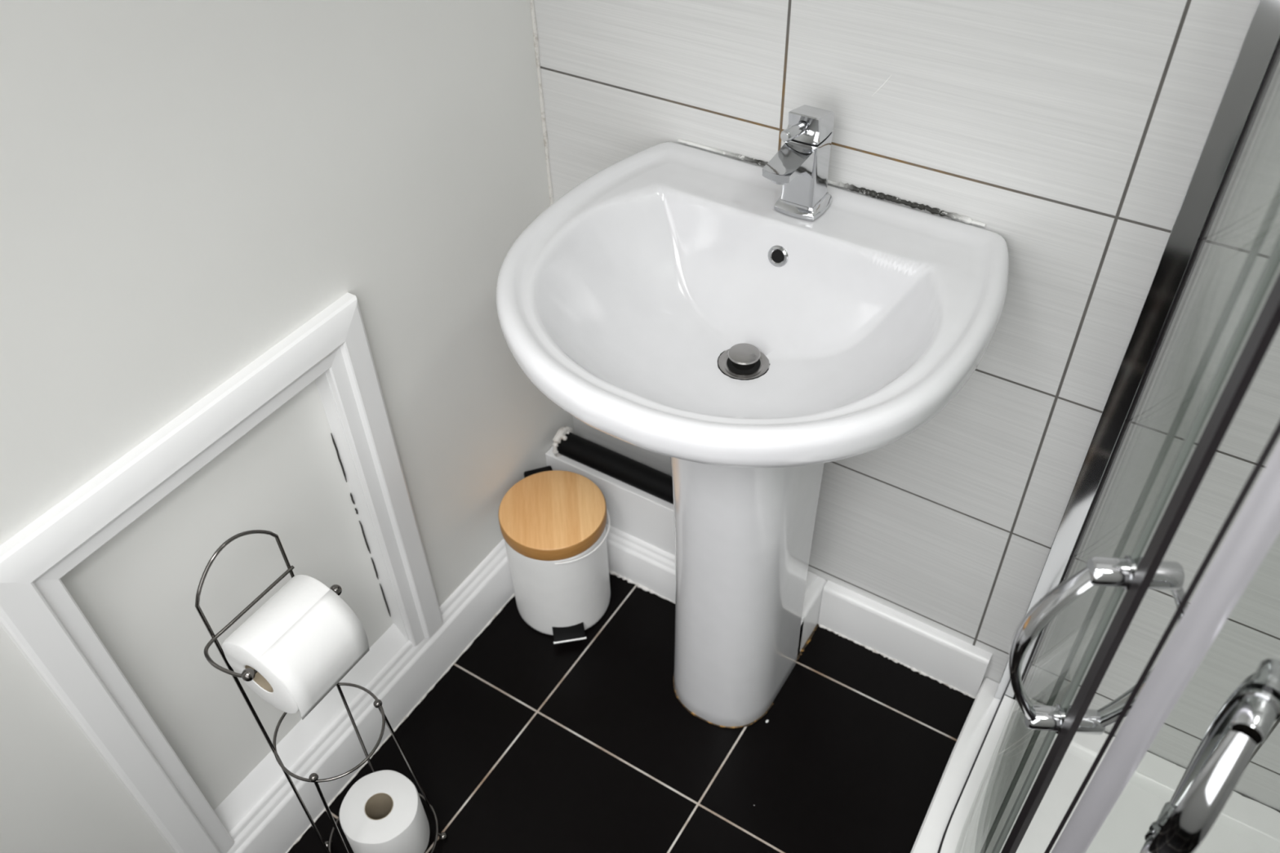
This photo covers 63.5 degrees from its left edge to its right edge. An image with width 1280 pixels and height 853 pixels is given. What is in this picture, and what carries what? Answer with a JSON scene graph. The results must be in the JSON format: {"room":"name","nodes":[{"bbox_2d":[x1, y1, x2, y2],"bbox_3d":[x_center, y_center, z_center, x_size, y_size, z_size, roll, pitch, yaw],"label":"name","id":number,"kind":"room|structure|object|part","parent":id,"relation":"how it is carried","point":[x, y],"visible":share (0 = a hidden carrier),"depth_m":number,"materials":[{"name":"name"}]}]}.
{"room":"bathroom","nodes":[
{"label":"bathroom","id":0,"kind":"room"},
{"bbox_2d":[0,0,574,852],"bbox_3d":[-0.587,-0.276,0.732,0.100,2.350,1.500,23,49,24],"label":"wall","id":1,"kind":"structure","parent":0,"point":[186,185],"depth_m":1.06,"materials":[{"name":"paint"}]},
{"bbox_2d":[0,292,443,852],"bbox_3d":[-0.476,0.216,1.297,0.064,0.644,0.489,23,49,24],"label":"access hatch","id":2,"kind":"object","parent":1,"relation":"attached to","point":[98,592],"visible":1,"depth_m":1.22,"materials":[{"name":"paint"}]},
{"bbox_3d":[-0.572,0.347,1.157,0.020,0.636,0.062,23,49,24],"label":"architrave","id":3,"kind":"part","parent":2,"relation":"part of","materials":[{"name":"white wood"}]},
{"bbox_3d":[-0.466,0.015,1.090,0.020,0.068,0.489,23,49,24],"label":"architrave","id":4,"kind":"part","parent":2,"relation":"part of","materials":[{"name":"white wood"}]},
{"bbox_3d":[-0.467,0.433,1.502,0.026,0.044,0.367,23,49,24],"label":"sill","id":5,"kind":"part","parent":2,"relation":"part of","materials":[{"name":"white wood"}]},
{"bbox_3d":[-0.344,0.095,1.414,0.020,0.636,0.062,23,49,24],"label":"architrave","id":6,"kind":"part","parent":2,"relation":"part of","materials":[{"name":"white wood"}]},
{"bbox_2d":[226,538,515,852],"bbox_3d":[-0.506,0.552,1.474,0.018,0.122,1.500,23,49,24],"label":"baseboard","id":7,"kind":"structure","parent":1,"relation":"attached to","point":[273,824],"depth_m":1.57,"materials":[{"name":"white wood"}]},
{"bbox_2d":[608,569,674,603],"bbox_3d":[0.056,0.305,1.801,0.470,0.010,0.010,23,49,24],"label":"trim","id":8,"kind":"structure","parent":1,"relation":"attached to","point":[611,572],"depth_m":1.83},
{"bbox_2d":[288,572,975,852],"bbox_3d":[0.165,0.896,1.217,1.800,0.060,1.700,23,49,24],"label":"floor","id":9,"kind":"structure","parent":0,"point":[528,743],"depth_m":1.59,"materials":[{"name":"black tile"}]},
{"bbox_2d":[195,529,447,852],"bbox_3d":[-0.380,0.370,1.274,0.157,0.655,0.166,23,49,24],"label":"stand","id":10,"kind":"object","parent":9,"relation":"on","point":[247,674],"visible":0.81,"depth_m":1.24,"materials":[{"name":"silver metal"}]},
{"bbox_2d":[222,574,369,719],"bbox_3d":[-0.371,0.234,1.115,0.107,0.107,0.105,23,49,24],"label":"toilet roll","id":11,"kind":"object","parent":10,"relation":"hanging from","point":[305,638],"visible":0.96,"depth_m":1.08,"materials":[{"name":"white paper"}]},
{"bbox_3d":[-0.386,0.532,1.335,0.004,0.300,0.014,9,44,11],"label":"post","id":12,"kind":"part","parent":10,"relation":"part of","materials":[{"name":"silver metal"}]},
{"bbox_2d":[339,769,429,852],"bbox_3d":[-0.357,0.556,1.452,0.108,0.098,0.108,23,49,24],"label":"toilet roll","id":13,"kind":"object","parent":10,"relation":"on","point":[383,811],"visible":1,"depth_m":1.42,"materials":[{"name":"white paper"}]},
{"bbox_3d":[-0.320,0.454,1.415,0.004,0.300,0.024,29,51,28],"label":"post","id":14,"kind":"part","parent":10,"relation":"part of","materials":[{"name":"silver metal"}]},
{"bbox_2d":[497,465,610,644],"bbox_3d":[-0.141,0.216,1.731,0.187,0.236,0.185,23,49,24],"label":"pedal bin","id":15,"kind":"object","parent":9,"relation":"on","point":[553,522],"visible":1,"depth_m":1.66,"materials":[{"name":"white metal"}]},
{"bbox_3d":[-0.140,0.140,1.660,0.172,0.028,0.172,23,49,24],"label":"lid","id":16,"kind":"part","parent":15,"relation":"part of","materials":[{"name":"brown wood"}]},
{"bbox_3d":[-0.093,0.154,1.676,0.090,0.009,0.176,-4,43,-2],"label":"carry handle","id":17,"kind":"part","parent":15,"relation":"part of","materials":[{"name":"white metal"}]},
{"bbox_2d":[545,445,817,595],"bbox_3d":[0.066,0.183,1.774,0.481,0.214,0.086,23,49,24],"label":"ledge","id":18,"kind":"object","parent":9,"relation":"on","point":[649,518],"visible":0.16,"depth_m":1.73,"materials":[{"name":"white wood"}]},
{"bbox_2d":[556,432,673,504],"bbox_3d":[0.027,0.092,1.685,0.374,0.041,0.041,23,49,24],"label":"pipe","id":19,"kind":"object","parent":18,"relation":"on","point":[659,484],"visible":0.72,"depth_m":1.70,"materials":[{"name":"black plastic"}]},
{"bbox_2d":[552,426,573,456],"bbox_3d":[-0.129,0.027,1.758,0.023,0.056,0.054,23,49,24],"label":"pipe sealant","id":20,"kind":"object","parent":19,"relation":"attached to","point":[562,432],"visible":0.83,"depth_m":1.74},
{"bbox_2d":[605,524,804,654],"bbox_3d":[0.055,0.260,1.774,0.482,0.102,0.018,23,49,24],"label":"baseboard","id":21,"kind":"structure","parent":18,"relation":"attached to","point":[648,566],"depth_m":1.79,"materials":[{"name":"white wood"}]},
{"bbox_2d":[496,142,1008,728],"bbox_3d":[0.108,0.142,1.379,0.527,0.819,0.469,23,49,24],"label":"basin","id":22,"kind":"object","parent":9,"relation":"on","point":[620,302],"visible":0.99,"depth_m":1.20,"materials":[{"name":"white ceramic"}]},
{"bbox_2d":[717,342,769,380],"bbox_3d":[0.122,-0.077,1.220,0.063,0.029,0.063,23,49,24],"label":"plug","id":23,"kind":"object","parent":22,"relation":"in","point":[742,362],"visible":1,"depth_m":1.21,"materials":[{"name":"metal"}]},
{"bbox_3d":[0.100,-0.079,1.170,0.527,0.211,0.469,23,49,24],"label":"bowl","id":24,"kind":"part","parent":22,"relation":"part of","materials":[{"name":"white ceramic"}]},
{"bbox_2d":[762,104,834,221],"bbox_3d":[0.174,-0.286,1.150,0.056,0.122,0.113,23,49,24],"label":"tap","id":25,"kind":"object","parent":22,"relation":"on","point":[802,164],"visible":1,"depth_m":1.14,"materials":[{"name":"silver metal"}]},
{"bbox_3d":[0.163,-0.276,1.137,0.035,0.047,0.075,23,49,24],"label":"spout","id":26,"kind":"part","parent":25,"relation":"part of","materials":[{"name":"silver metal"}]},
{"bbox_2d":[677,138,986,226],"bbox_3d":[0.218,-0.296,1.240,0.400,0.008,0.008,23,49,24],"label":"bead","id":27,"kind":"object","parent":22,"relation":"attached to","point":[873,193],"visible":0.82,"depth_m":1.21},
{"bbox_2d":[910,677,1279,852],"bbox_3d":[0.709,0.755,1.271,0.822,0.040,0.684,23,49,24],"label":"shower tray","id":28,"kind":"object","parent":9,"relation":"on","point":[1244,824],"visible":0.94,"depth_m":1.49,"materials":[{"name":"white plastic"}]},
{"bbox_2d":[937,0,1279,852],"bbox_3d":[0.536,0.112,0.575,0.411,1.860,1.055,-14,45,-13],"label":"screen","id":29,"kind":"object","parent":28,"relation":"on","point":[1262,37],"depth_m":0.78,"materials":[{"name":"clear glass"}]},
{"bbox_3d":[0.571,0.777,1.211,0.365,0.018,0.989,-15,45,-14],"label":"rail","id":30,"kind":"part","parent":29,"relation":"part of","materials":[{"name":"white plastic"}]},
{"bbox_3d":[0.320,0.177,0.825,0.043,0.205,0.024,3,44,6],"label":"handle","id":31,"kind":"part","parent":29,"relation":"part of","materials":[{"name":"silver metal"}]},
{"bbox_3d":[0.442,-0.063,0.778,0.122,1.796,0.396,23,49,24],"label":"sliding screen","id":32,"kind":"part","parent":29,"relation":"part of","materials":[{"name":"clear glass"}]},
{"bbox_3d":[0.597,0.238,0.454,0.128,1.796,0.695,-35,52,-29],"label":"sliding screen","id":33,"kind":"part","parent":29,"relation":"part of","materials":[{"name":"clear glass"}]},
{"bbox_3d":[0.379,0.273,0.721,0.025,0.205,0.044,23,49,24],"label":"handle","id":34,"kind":"part","parent":29,"relation":"part of","materials":[{"name":"silver metal"}]},
{"bbox_2d":[533,0,1279,810],"bbox_3d":[0.559,-0.452,0.871,1.800,2.350,0.100,23,49,24],"label":"wall","id":35,"kind":"structure","parent":0,"point":[1077,131],"depth_m":1.19,"materials":[{"name":"white tile"}]},
{"bbox_2d":[529,0,553,204],"bbox_3d":[-0.152,-0.915,0.960,0.007,1.700,0.007,23,49,24],"label":"trim","id":36,"kind":"structure","parent":35,"relation":"attached to","point":[532,6],"depth_m":1.40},
{"bbox_2d":[796,623,818,660],"bbox_3d":[0.279,0.362,1.732,0.008,0.008,0.086,23,49,24],"label":"trim","id":37,"kind":"structure","parent":35,"relation":"attached to","point":[817,624],"depth_m":1.73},
{"bbox_2d":[797,575,826,653],"bbox_3d":[0.274,0.317,1.707,0.018,0.100,0.104,23,49,24],"label":"baseboard","id":38,"kind":"structure","parent":35,"relation":"attached to","point":[812,598],"depth_m":1.69,"materials":[{"name":"white wood"}]},
{"bbox_2d":[817,580,992,698],"bbox_3d":[0.422,0.343,1.674,0.276,0.100,0.018,23,49,24],"label":"baseboard","id":39,"kind":"structure","parent":35,"relation":"attached to","point":[949,660],"depth_m":1.66,"materials":[{"name":"white wood"}]},
{"bbox_2d":[1028,696,1279,813],"bbox_3d":[0.915,0.552,1.454,0.765,0.011,0.010,23,49,24],"label":"trim","id":40,"kind":"structure","parent":35,"relation":"attached to","point":[1035,700],"depth_m":1.51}
]}

